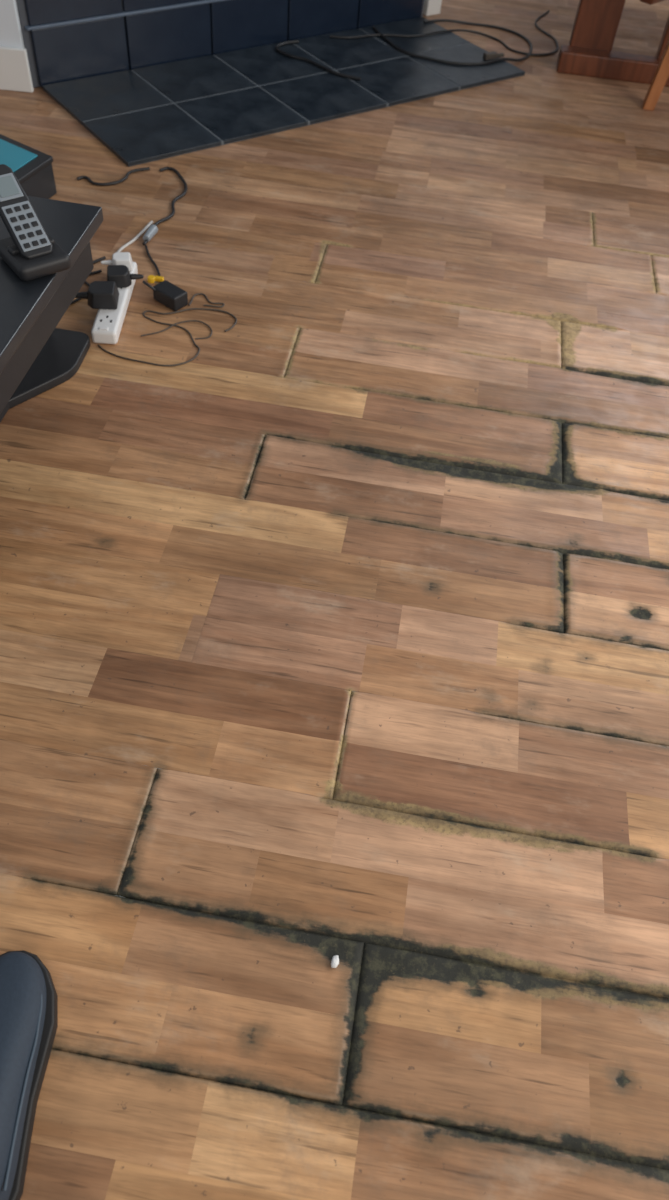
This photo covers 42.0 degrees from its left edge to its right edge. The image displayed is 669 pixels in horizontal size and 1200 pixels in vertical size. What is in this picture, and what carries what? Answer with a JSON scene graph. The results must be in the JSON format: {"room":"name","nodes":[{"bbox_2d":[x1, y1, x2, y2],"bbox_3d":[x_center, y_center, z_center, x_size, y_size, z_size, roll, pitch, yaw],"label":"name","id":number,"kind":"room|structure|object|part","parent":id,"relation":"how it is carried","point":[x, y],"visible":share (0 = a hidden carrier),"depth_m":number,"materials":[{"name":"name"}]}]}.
{"room":"living room","nodes":[
{"label":"living room","id":0,"kind":"room"},
{"bbox_2d":[0,0,24,48],"bbox_3d":[-1.754,-2.484,1.835,1.774,2.400,0.120,5,51,-1],"label":"wall","id":1,"kind":"structure","parent":0,"point":[10,27],"depth_m":2.61,"materials":[{"name":"white paint"}]},
{"bbox_2d":[0,46,33,92],"bbox_3d":[-1.833,-1.713,2.674,1.789,0.120,0.016,5,51,-1],"label":"baseboard","id":2,"kind":"structure","parent":1,"relation":"attached to","point":[15,75],"depth_m":2.69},
{"bbox_2d":[0,0,668,1199],"bbox_3d":[-0.134,-0.953,2.293,5.611,0.009,5.460,10,51,3],"label":"floor","id":3,"kind":"structure","parent":0,"point":[420,471],"depth_m":1.45,"materials":[{"name":"laminate"}]},
{"bbox_2d":[0,950,57,1199],"bbox_3d":[-0.385,0.541,0.992,0.108,0.098,0.293,-1,51,-6],"label":"chair","id":4,"kind":"object","parent":3,"relation":"on","point":[28,995],"visible":1,"depth_m":1.01,"materials":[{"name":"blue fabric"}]},
{"bbox_2d":[0,196,103,421],"bbox_3d":[-0.866,-0.443,1.616,0.670,0.300,0.800,10,51,3],"label":"tv stand","id":5,"kind":"object","parent":3,"relation":"on","point":[37,356],"visible":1,"depth_m":1.67,"materials":[{"name":"black laminate"}]},
{"bbox_2d":[0,134,56,198],"bbox_3d":[-0.900,-1.081,2.259,0.243,0.100,0.357,20,52,11],"label":"storage box","id":6,"kind":"object","parent":5,"relation":"on","point":[33,169],"visible":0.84,"depth_m":2.26,"materials":[{"name":"black plastic"}]},
{"bbox_3d":[-0.900,-1.114,2.223,0.186,0.003,0.294,20,52,11],"label":"lid panel","id":7,"kind":"part","parent":6,"relation":"part of","materials":[{"name":"teal plastic"}]},
{"bbox_2d":[0,164,70,280],"bbox_3d":[-0.559,-0.676,1.552,0.098,0.132,0.175,-28,59,-25],"label":"cordless phone","id":8,"kind":"object","parent":5,"relation":"on","point":[29,251],"visible":1,"depth_m":1.54,"materials":[{"name":"black plastic"}]},
{"bbox_3d":[-0.545,-0.661,1.541,0.051,0.051,0.071,-28,59,-25],"label":"keypad plate","id":9,"kind":"part","parent":8,"relation":"part of","materials":[{"name":"silver metal"}]},
{"bbox_2d":[70,270,101,304],"bbox_3d":[-0.609,-0.718,2.051,0.046,0.006,0.238,17,52,8],"label":"cable","id":10,"kind":"object","parent":3,"relation":"on","point":[98,271],"visible":0.3,"depth_m":2.08,"materials":[{"name":"black plastic"}]},
{"bbox_2d":[93,256,105,263],"bbox_3d":[-0.617,-0.782,2.077,0.086,0.050,0.228,10,51,3],"label":"cable","id":11,"kind":"object","parent":3,"relation":"on","point":[104,257],"visible":0.12,"depth_m":2.15,"materials":[{"name":"black plastic"}]},
{"bbox_2d":[75,252,143,343],"bbox_3d":[-0.522,-0.710,2.009,0.129,0.072,0.303,10,51,3],"label":"power strip","id":12,"kind":"object","parent":3,"relation":"on","point":[111,297],"visible":0.93,"depth_m":1.97,"materials":[{"name":"white plastic"}]},
{"bbox_2d":[77,167,149,185],"bbox_3d":[-0.606,-1.172,2.418,0.207,0.010,0.064,-16,54,-17],"label":"power cable","id":13,"kind":"object","parent":3,"relation":"on","point":[128,173],"visible":1,"depth_m":2.40,"materials":[{"name":"black rubber"}]},
{"bbox_2d":[117,221,152,251],"bbox_3d":[-0.515,-0.913,2.214,0.031,0.013,0.223,13,51,5],"label":"cable","id":14,"kind":"object","parent":3,"relation":"on","point":[150,222],"visible":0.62,"depth_m":2.23,"materials":[{"name":"white plastic"}]},
{"bbox_2d":[143,225,157,241],"bbox_3d":[-0.472,-0.938,2.230,0.024,0.024,0.055,13,51,6],"label":"connector","id":15,"kind":"object","parent":3,"relation":"on","point":[152,230],"visible":1,"depth_m":2.22,"materials":[{"name":"silver metal"}]},
{"bbox_2d":[142,245,160,291],"bbox_3d":[-0.442,-0.814,2.119,0.044,0.054,0.250,-3,51,-8],"label":"cable","id":16,"kind":"object","parent":3,"relation":"on","point":[146,247],"visible":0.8,"depth_m":2.14,"materials":[{"name":"black plastic"}]},
{"bbox_2d":[147,275,163,282],"bbox_3d":[-0.435,-0.777,2.112,0.038,0.012,0.022,10,51,3],"label":"connector","id":17,"kind":"object","parent":3,"relation":"on","point":[151,278],"visible":0.92,"depth_m":2.11,"materials":[{"name":"plastic"}]},
{"bbox_2d":[142,167,186,245],"bbox_3d":[-0.448,-1.064,2.343,0.088,0.012,0.428,2,51,-4],"label":"power cable","id":18,"kind":"object","parent":3,"relation":"on","point":[171,215],"visible":0.94,"depth_m":2.37,"materials":[{"name":"black rubber"}]},
{"bbox_2d":[98,308,236,365],"bbox_3d":[-0.372,-0.611,1.987,0.201,0.005,0.286,27,54,16],"label":"cable","id":19,"kind":"object","parent":3,"relation":"on","point":[144,312],"visible":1,"depth_m":2.00,"materials":[{"name":"black rubber"}]},
{"bbox_2d":[151,280,187,310],"bbox_3d":[-0.392,-0.721,2.055,0.088,0.036,0.045,34,56,21],"label":"power adapter","id":20,"kind":"object","parent":3,"relation":"on","point":[168,294],"depth_m":2.04,"materials":[{"name":"black plastic"}]},
{"bbox_2d":[141,320,211,339],"bbox_3d":[-0.359,-0.622,1.998,0.159,0.005,0.072,2,51,-3],"label":"cable","id":21,"kind":"object","parent":3,"relation":"on","point":[188,320],"visible":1,"depth_m":2.00,"materials":[{"name":"black rubber"}]},
{"bbox_2d":[188,293,224,307],"bbox_3d":[-0.301,-0.712,2.076,0.082,0.005,0.058,10,51,3],"label":"cable","id":22,"kind":"object","parent":3,"relation":"on","point":[189,304],"visible":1,"depth_m":2.07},
{"bbox_2d":[16,0,424,87],"bbox_3d":[-0.359,-2.826,2.304,1.600,2.300,0.510,-27,58,-24],"label":"fireplace","id":23,"kind":"object","parent":3,"relation":"on","point":[64,40],"visible":0.92,"depth_m":2.86,"materials":[{"name":"blue tile"}]},
{"bbox_2d":[42,17,524,166],"bbox_3d":[-0.121,-1.745,2.925,1.554,0.013,0.582,-27,58,-24],"label":"slate hearth","id":24,"kind":"object","parent":3,"relation":"on","point":[142,115],"visible":0.97,"depth_m":2.84,"materials":[{"name":"tile"}]},
{"bbox_2d":[276,40,360,79],"bbox_3d":[-0.069,-1.855,3.003,0.120,0.009,0.379,-28,59,-25],"label":"cable","id":25,"kind":"object","parent":24,"relation":"on","point":[291,41],"visible":1,"depth_m":3.00,"materials":[{"name":"black rubber"}]},
{"bbox_2d":[483,51,503,59],"bbox_3d":[0.577,-1.966,3.145,0.083,0.020,0.022,-18,55,-19],"label":"plug","id":26,"kind":"object","parent":24,"relation":"on","point":[487,55],"visible":1,"depth_m":3.13,"materials":[{"name":"black plastic"}]},
{"bbox_2d":[331,955,338,967],"bbox_3d":[0.001,0.473,1.140,0.011,0.008,0.017,10,51,3],"label":"crumb","id":27,"kind":"object","parent":3,"relation":"on","point":[335,960],"visible":1,"depth_m":1.14,"materials":[{"name":"white plastic"}]},
{"bbox_2d":[330,10,558,55],"bbox_3d":[0.521,-2.094,3.260,1.035,0.024,0.380,-22,56,-21],"label":"cable","id":28,"kind":"object","parent":3,"relation":"on","point":[547,12],"visible":1,"depth_m":3.25,"materials":[{"name":"black rubber"}]},
{"bbox_2d":[372,19,532,65],"bbox_3d":[0.474,-2.074,3.239,0.571,0.025,0.430,-22,56,-21],"label":"cable","id":29,"kind":"object","parent":3,"relation":"on","point":[434,20],"visible":1,"depth_m":3.18,"materials":[{"name":"black rubber"}]},
{"bbox_2d":[556,0,668,110],"bbox_3d":[1.536,-2.329,3.073,1.316,0.750,1.250,10,51,3],"label":"wooden table","id":30,"kind":"object","parent":3,"relation":"on","point":[588,52],"visible":1,"depth_m":3.09,"materials":[{"name":"brown wood"}]},
{"bbox_3d":[0.946,-2.202,2.897,0.150,0.660,0.050,8,51,2],"label":"leg panel","id":31,"kind":"part","parent":30,"relation":"part of","materials":[{"name":"brown wood"}]},
{"bbox_3d":[1.037,-1.920,3.135,0.460,0.070,0.075,8,51,2],"label":"foot rail","id":32,"kind":"part","parent":30,"relation":"part of","materials":[{"name":"brown wood"}]},
{"bbox_3d":[1.145,-1.927,2.731,0.131,0.720,0.056,-5,52,-9],"label":"slanted leg","id":33,"kind":"part","parent":30,"relation":"part of","materials":[{"name":"orange wood"}]},
{"bbox_3d":[1.204,-2.143,2.873,0.055,0.660,0.060,10,51,3],"label":"leg post","id":34,"kind":"part","parent":30,"relation":"part of","materials":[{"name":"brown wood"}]},
{"bbox_3d":[0.420,-3.402,2.777,0.100,2.400,0.827,4,51,-2],"label":"wall","id":35,"kind":"structure","parent":0,"visible":0},
{"bbox_2d":[423,0,441,15],"bbox_3d":[0.386,-2.359,3.387,0.070,0.140,0.030,-27,58,-24],"label":"trim","id":36,"kind":"structure","parent":35,"relation":"attached to","point":[431,7],"depth_m":3.41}
]}

